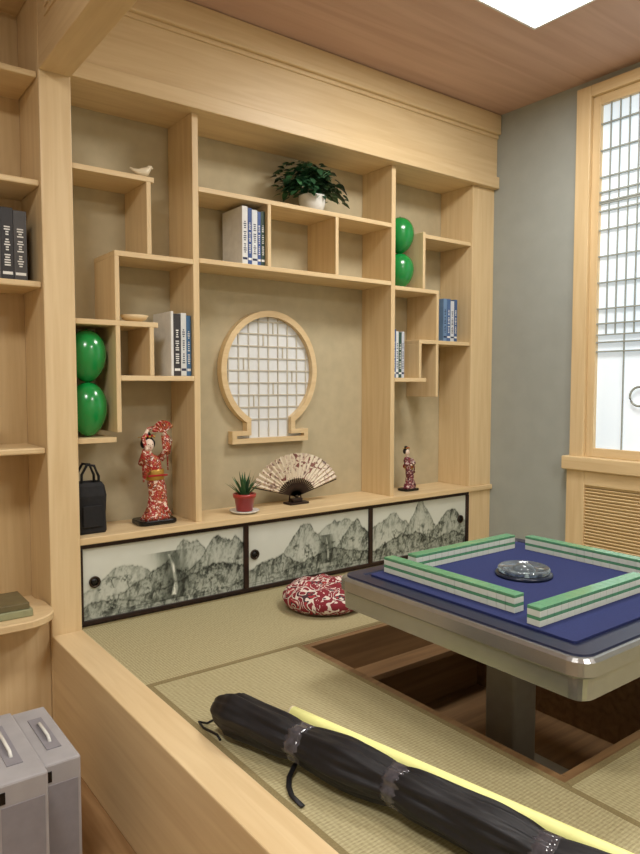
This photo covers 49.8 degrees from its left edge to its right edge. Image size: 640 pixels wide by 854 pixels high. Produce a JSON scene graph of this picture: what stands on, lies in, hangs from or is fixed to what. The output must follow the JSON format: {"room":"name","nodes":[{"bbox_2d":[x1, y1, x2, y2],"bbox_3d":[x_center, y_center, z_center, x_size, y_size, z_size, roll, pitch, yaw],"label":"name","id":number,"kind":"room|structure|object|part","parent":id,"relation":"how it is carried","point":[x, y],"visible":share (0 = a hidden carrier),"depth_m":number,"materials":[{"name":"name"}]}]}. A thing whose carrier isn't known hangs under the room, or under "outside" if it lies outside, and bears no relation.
{"room":"japanese tatami game room","nodes":[
{"label":"japanese tatami game room","id":0,"kind":"room"},
{"bbox_2d":[81,777,135,853],"bbox_3d":[0.247,1.378,1.230,5.170,0.060,4.730,-3,4,-37],"label":"floor","id":1,"kind":"structure","parent":0,"point":[100,834],"depth_m":2.19,"materials":[{"name":"brown wood"}]},
{"bbox_2d":[0,713,49,853],"bbox_3d":[-0.872,1.084,1.915,0.125,0.441,0.402,-3,4,-37],"label":"suitcase","id":2,"kind":"object","parent":1,"relation":"on","point":[24,805],"visible":1,"depth_m":1.77,"materials":[{"name":"grey plastic"}]},
{"bbox_3d":[-0.851,0.899,1.867,0.071,0.067,0.330,-2,4,-29],"label":"handle","id":3,"kind":"part","parent":2,"relation":"part of","materials":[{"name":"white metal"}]},
{"bbox_2d":[0,0,53,716],"bbox_3d":[-1.512,-0.258,2.423,1.009,3.058,0.449,-3,4,-37],"label":"bookshelf","id":4,"kind":"object","parent":1,"relation":"on","point":[25,654],"visible":0.9,"depth_m":2.81,"materials":[{"name":"brown wood"}]},
{"bbox_2d":[0,206,27,279],"bbox_3d":[-1.268,-0.704,2.693,0.186,0.275,0.191,-3,4,-37],"label":"books","id":5,"kind":"object","parent":4,"relation":"in","point":[13,233],"visible":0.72,"depth_m":2.64,"materials":[{"name":"black paper"}]},
{"bbox_2d":[0,591,32,621],"bbox_3d":[-1.250,0.687,2.598,0.270,0.051,0.200,-3,4,-37],"label":"stacked books","id":6,"kind":"object","parent":4,"relation":"on","point":[13,605],"visible":1,"depth_m":2.58,"materials":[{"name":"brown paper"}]},
{"bbox_3d":[-1.480,0.738,2.440,1.008,0.030,0.340,-3,4,-37],"label":"rounded shelf","id":7,"kind":"part","parent":4,"relation":"part of","materials":[{"name":"brown wood"}]},
{"bbox_2d":[12,707,81,853],"bbox_3d":[-0.821,1.095,2.061,0.100,0.401,0.372,-3,4,-37],"label":"suitcase","id":8,"kind":"object","parent":1,"relation":"on","point":[57,754],"visible":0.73,"depth_m":1.93,"materials":[{"name":"grey plastic"}]},
{"bbox_3d":[-0.800,0.931,2.015,0.061,0.067,0.298,-2,4,-31],"label":"handle","id":9,"kind":"part","parent":8,"relation":"part of","materials":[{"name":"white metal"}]},
{"bbox_2d":[17,0,81,719],"bbox_3d":[-1.106,-0.282,2.822,0.120,3.058,0.299,-3,4,-37],"label":"post","id":10,"kind":"object","parent":1,"relation":"on","point":[45,106],"visible":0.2,"depth_m":2.72,"materials":[{"name":"brown wood"}]},
{"bbox_2d":[52,565,639,853],"bbox_3d":[1.322,1.097,1.829,2.708,0.425,4.418,-3,4,-37],"label":"platform","id":11,"kind":"object","parent":1,"relation":"on","point":[131,695],"visible":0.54,"depth_m":2.17,"materials":[{"name":"brown wood"}]},
{"bbox_2d":[282,574,353,614],"bbox_3d":[0.020,0.751,3.119,0.380,0.117,0.380,-3,4,-37],"label":"floor cushion","id":12,"kind":"object","parent":11,"relation":"on","point":[321,594],"visible":0.86,"depth_m":2.99,"materials":[{"name":"fabric"}]},
{"bbox_2d":[198,693,610,853],"bbox_3d":[0.180,0.841,1.563,1.440,0.127,0.197,3,5,39],"label":"bag","id":13,"kind":"object","parent":11,"relation":"on","point":[474,822],"visible":1,"depth_m":1.59,"materials":[{"name":"fabric"}]},
{"bbox_2d":[288,706,633,853],"bbox_3d":[0.407,0.883,1.627,1.324,0.037,0.037,3,5,42],"label":"tube","id":14,"kind":"object","parent":11,"relation":"on","point":[550,824],"visible":0.61,"depth_m":1.65,"materials":[{"name":"yellow plastic"}]},
{"bbox_2d":[341,533,639,774],"bbox_3d":[0.724,0.859,2.297,0.970,0.817,0.950,-3,4,-37],"label":"table","id":15,"kind":"object","parent":11,"relation":"on","point":[562,618],"visible":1,"depth_m":2.07,"materials":[{"name":"blue fabric"}]},
{"bbox_2d":[565,469,639,556],"bbox_3d":[1.855,0.534,3.311,0.039,0.526,1.500,-3,4,-37],"label":"radiator cover","id":16,"kind":"object","parent":11,"relation":"on","point":[603,509],"visible":0.83,"depth_m":3.72,"materials":[{"name":"brown wood"}]},
{"bbox_2d":[233,492,255,511],"bbox_3d":[-0.370,0.367,3.373,0.114,0.085,0.114,-3,4,-37],"label":"pot","id":17,"kind":"object","parent":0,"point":[244,501],"depth_m":3.34,"materials":[{"name":"ceramic"}]},
{"bbox_2d":[71,106,440,627],"bbox_3d":[-1.168,-0.294,3.013,5.170,3.060,0.080,-3,4,-37],"label":"wall","id":18,"kind":"structure","parent":0,"point":[331,317],"depth_m":3.48,"materials":[{"name":"beige paint"}]},
{"bbox_2d":[217,311,316,444],"bbox_3d":[-0.266,-0.263,3.614,0.590,0.685,0.045,-3,4,-37],"label":"lattice screen","id":19,"kind":"object","parent":18,"relation":"attached to","point":[267,366],"visible":1,"depth_m":3.61,"materials":[{"name":"white paper"}]},
{"bbox_2d":[70,0,500,626],"bbox_3d":[-0.020,-0.542,3.618,2.589,2.637,0.309,-3,4,-37],"label":"display shelf","id":20,"kind":"object","parent":18,"relation":"attached to","point":[188,69],"visible":0.98,"depth_m":3.43,"materials":[{"name":"brown wood"}]},
{"bbox_2d":[76,329,106,436],"bbox_3d":[-0.985,-0.187,2.919,0.158,0.456,0.158,-3,4,-37],"label":"balloons","id":21,"kind":"object","parent":20,"relation":"in","point":[90,347],"visible":0.85,"depth_m":2.87},
{"bbox_2d":[79,463,106,534],"bbox_3d":[-0.985,0.299,2.926,0.136,0.294,0.121,-3,4,-37],"label":"tote bag","id":22,"kind":"object","parent":20,"relation":"on","point":[92,493],"visible":0.81,"depth_m":2.89,"materials":[{"name":"fabric"}]},
{"bbox_2d":[120,314,147,321],"bbox_3d":[-0.808,-0.470,2.998,0.124,0.031,0.112,-3,4,-37],"label":"wooden dish","id":23,"kind":"object","parent":20,"relation":"on","point":[127,317],"visible":0.87,"depth_m":2.96,"materials":[{"name":"brown wood"}]},
{"bbox_2d":[130,165,152,175],"bbox_3d":[-0.766,-1.098,2.954,0.106,0.058,0.039,-3,4,-37],"label":"bird figurine","id":24,"kind":"object","parent":20,"relation":"on","point":[145,171],"visible":0.83,"depth_m":2.94,"materials":[{"name":"beige ceramic"}]},
{"bbox_2d":[132,420,176,526],"bbox_3d":[-0.753,0.202,3.118,0.179,0.466,0.134,-3,4,-37],"label":"doll","id":25,"kind":"object","parent":20,"relation":"on","point":[157,512],"visible":1,"depth_m":3.10,"materials":[{"name":"red ceramic"}]},
{"bbox_3d":[-0.675,0.640,3.077,0.767,0.303,0.001,-3,4,-37],"label":"painted panel","id":26,"kind":"part","parent":20,"relation":"part of","materials":[{"name":"white paper"}]},
{"bbox_2d":[153,311,190,375],"bbox_3d":[-0.678,-0.376,3.158,0.097,0.285,0.191,-3,4,-37],"label":"books","id":27,"kind":"object","parent":20,"relation":"in","point":[172,337],"visible":0.9,"depth_m":3.09,"materials":[{"name":"white paper"}]},
{"bbox_2d":[225,472,259,513],"bbox_3d":[-0.362,0.315,3.361,0.186,0.210,0.174,-3,4,-37],"label":"aloe","id":28,"kind":"object","parent":20,"relation":"on","point":[244,499],"visible":1,"depth_m":3.34,"materials":[{"name":"red ceramic"}]},
{"bbox_2d":[222,206,264,265],"bbox_3d":[-0.372,-0.912,3.355,0.126,0.270,0.191,-3,4,-37],"label":"books","id":29,"kind":"object","parent":20,"relation":"in","point":[243,227],"visible":0.88,"depth_m":3.29,"materials":[{"name":"white paper"}]},
{"bbox_3d":[-0.114,0.606,3.647,2.390,0.343,0.263,-3,4,-37],"label":"cabinet frame","id":30,"kind":"part","parent":20,"relation":"part of","materials":[{"name":"brown wood"}]},
{"bbox_2d":[80,482,491,545],"bbox_3d":[-0.029,0.416,3.688,2.589,0.030,0.279,-3,4,-37],"label":"countertop","id":31,"kind":"structure","parent":20,"relation":"on","point":[122,529],"depth_m":3.45,"materials":[{"name":"brown wood"}]},
{"bbox_2d":[252,453,336,504],"bbox_3d":[-0.126,0.270,3.626,0.542,0.267,0.070,-3,4,-37],"label":"folding fan","id":32,"kind":"object","parent":20,"relation":"on","point":[284,469],"visible":0.99,"depth_m":3.62,"materials":[{"name":"beige paper"}]},
{"bbox_3d":[-0.042,0.611,3.552,0.767,0.303,0.001,-3,4,-37],"label":"painted panel","id":33,"kind":"part","parent":20,"relation":"part of","materials":[{"name":"white paper"}]},
{"bbox_2d":[270,161,349,209],"bbox_3d":[-0.052,-1.238,3.572,0.477,0.264,0.227,-3,4,-37],"label":"ivy","id":34,"kind":"object","parent":20,"relation":"on","point":[315,180],"visible":1,"depth_m":3.53,"materials":[{"name":"green plant"}]},
{"bbox_2d":[298,193,325,209],"bbox_3d":[-0.041,-1.151,3.584,0.148,0.090,0.148,-3,4,-37],"label":"pot","id":35,"kind":"object","parent":20,"relation":"on","point":[311,200],"depth_m":3.53,"materials":[{"name":"white ceramic"}]},
{"bbox_2d":[395,329,403,377],"bbox_3d":[0.386,-0.418,3.957,0.087,0.270,0.191,-3,4,-37],"label":"books","id":36,"kind":"object","parent":20,"relation":"in","point":[399,336],"visible":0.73,"depth_m":3.89,"materials":[{"name":"white paper"}]},
{"bbox_2d":[395,217,413,286],"bbox_3d":[0.457,-0.996,3.944,0.162,0.407,0.162,-3,4,-37],"label":"balloons","id":37,"kind":"object","parent":20,"relation":"in","point":[404,230],"visible":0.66,"depth_m":3.88},
{"bbox_2d":[398,446,418,491],"bbox_3d":[0.524,0.243,4.083,0.115,0.265,0.086,-3,4,-37],"label":"doll","id":38,"kind":"object","parent":20,"relation":"on","point":[409,485],"visible":1,"depth_m":4.07,"materials":[{"name":"red ceramic"}]},
{"bbox_3d":[0.590,0.583,4.027,0.767,0.303,0.001,-3,4,-37],"label":"painted panel","id":39,"kind":"part","parent":20,"relation":"part of","materials":[{"name":"white paper"}]},
{"bbox_2d":[438,299,456,341],"bbox_3d":[0.723,-0.643,4.197,0.119,0.250,0.191,-3,4,-37],"label":"books","id":40,"kind":"object","parent":20,"relation":"in","point":[447,307],"visible":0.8,"depth_m":4.11,"materials":[{"name":"blue paper"}]},
{"bbox_3d":[0.920,-0.368,4.367,0.199,2.198,0.261,-3,4,-37],"label":"post","id":41,"kind":"part","parent":20,"relation":"part of","materials":[{"name":"brown wood"}]},
{"bbox_2d":[187,0,639,114],"bbox_3d":[0.272,-1.740,1.089,5.270,0.060,4.780,-3,4,-37],"label":"ceiling","id":42,"kind":"structure","parent":0,"point":[468,51],"depth_m":3.28,"materials":[{"name":"brown wood"}]},
{"bbox_2d":[37,0,136,76],"bbox_3d":[0.300,-1.471,0.877,0.120,0.449,4.379,-3,4,-37],"label":"beam","id":43,"kind":"structure","parent":42,"relation":"attached to","point":[70,31],"depth_m":2.38,"materials":[{"name":"brown wood"}]},
{"bbox_2d":[43,0,54,16],"bbox_3d":[-0.241,-1.520,1.490,0.006,0.172,2.545,-3,4,-37],"label":"carving","id":44,"kind":"object","parent":43,"relation":"attached to","point":[44,1],"visible":1,"depth_m":2.47,"materials":[{"name":"brown wood"}]},
{"bbox_2d":[476,0,594,29],"bbox_3d":[0.924,-1.802,2.743,0.600,0.014,0.600,-3,4,-37],"label":"frame","id":45,"kind":"object","parent":42,"relation":"attached to","point":[480,1],"visible":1,"depth_m":3.03,"materials":[{"name":"white metal"}]},
{"bbox_2d":[481,0,590,27],"bbox_3d":[0.924,-1.802,2.743,0.576,0.008,0.576,-3,4,-37],"label":"diffuser","id":46,"kind":"object","parent":45,"relation":"attached to","point":[535,13],"visible":1,"depth_m":2.98,"materials":[{"name":"white plastic"}]},
{"bbox_2d":[489,62,639,541],"bbox_3d":[2.368,-0.275,2.696,0.100,3.060,4.840,-3,4,-37],"label":"wall","id":47,"kind":"structure","parent":0,"point":[534,200],"depth_m":4.07,"materials":[{"name":"grey paint"}]},
{"bbox_2d":[561,67,639,476],"bbox_3d":[1.857,-0.763,3.234,0.095,2.070,1.540,-3,4,-37],"label":"window frame","id":48,"kind":"structure","parent":47,"relation":"attached to","point":[576,459],"depth_m":3.76,"materials":[{"name":"brown wood"}]},
{"bbox_2d":[585,81,639,460],"bbox_3d":[1.880,-0.771,3.244,0.034,1.935,1.320,-3,4,-37],"label":"window","id":49,"kind":"structure","parent":47,"relation":"in","point":[636,387],"depth_m":3.68,"materials":[{"name":"white glass"}]},
{"bbox_3d":[1.878,-0.771,3.243,0.030,1.935,1.320,-3,4,-37],"label":"sash","id":50,"kind":"part","parent":49,"relation":"part of","materials":[{"name":"beige wood"}]},
{"bbox_3d":[1.890,-0.772,3.252,0.008,1.935,1.320,-3,4,-37],"label":"frosted pane","id":51,"kind":"part","parent":49,"relation":"part of","materials":[{"name":"white glass"}]},
{"bbox_2d":[596,92,639,449],"bbox_3d":[1.878,-0.771,3.242,0.016,1.835,1.230,-3,4,-37],"label":"lattice","id":52,"kind":"object","parent":49,"relation":"attached to","point":[627,197],"visible":1,"depth_m":3.62,"materials":[{"name":"beige wood"}]}
]}

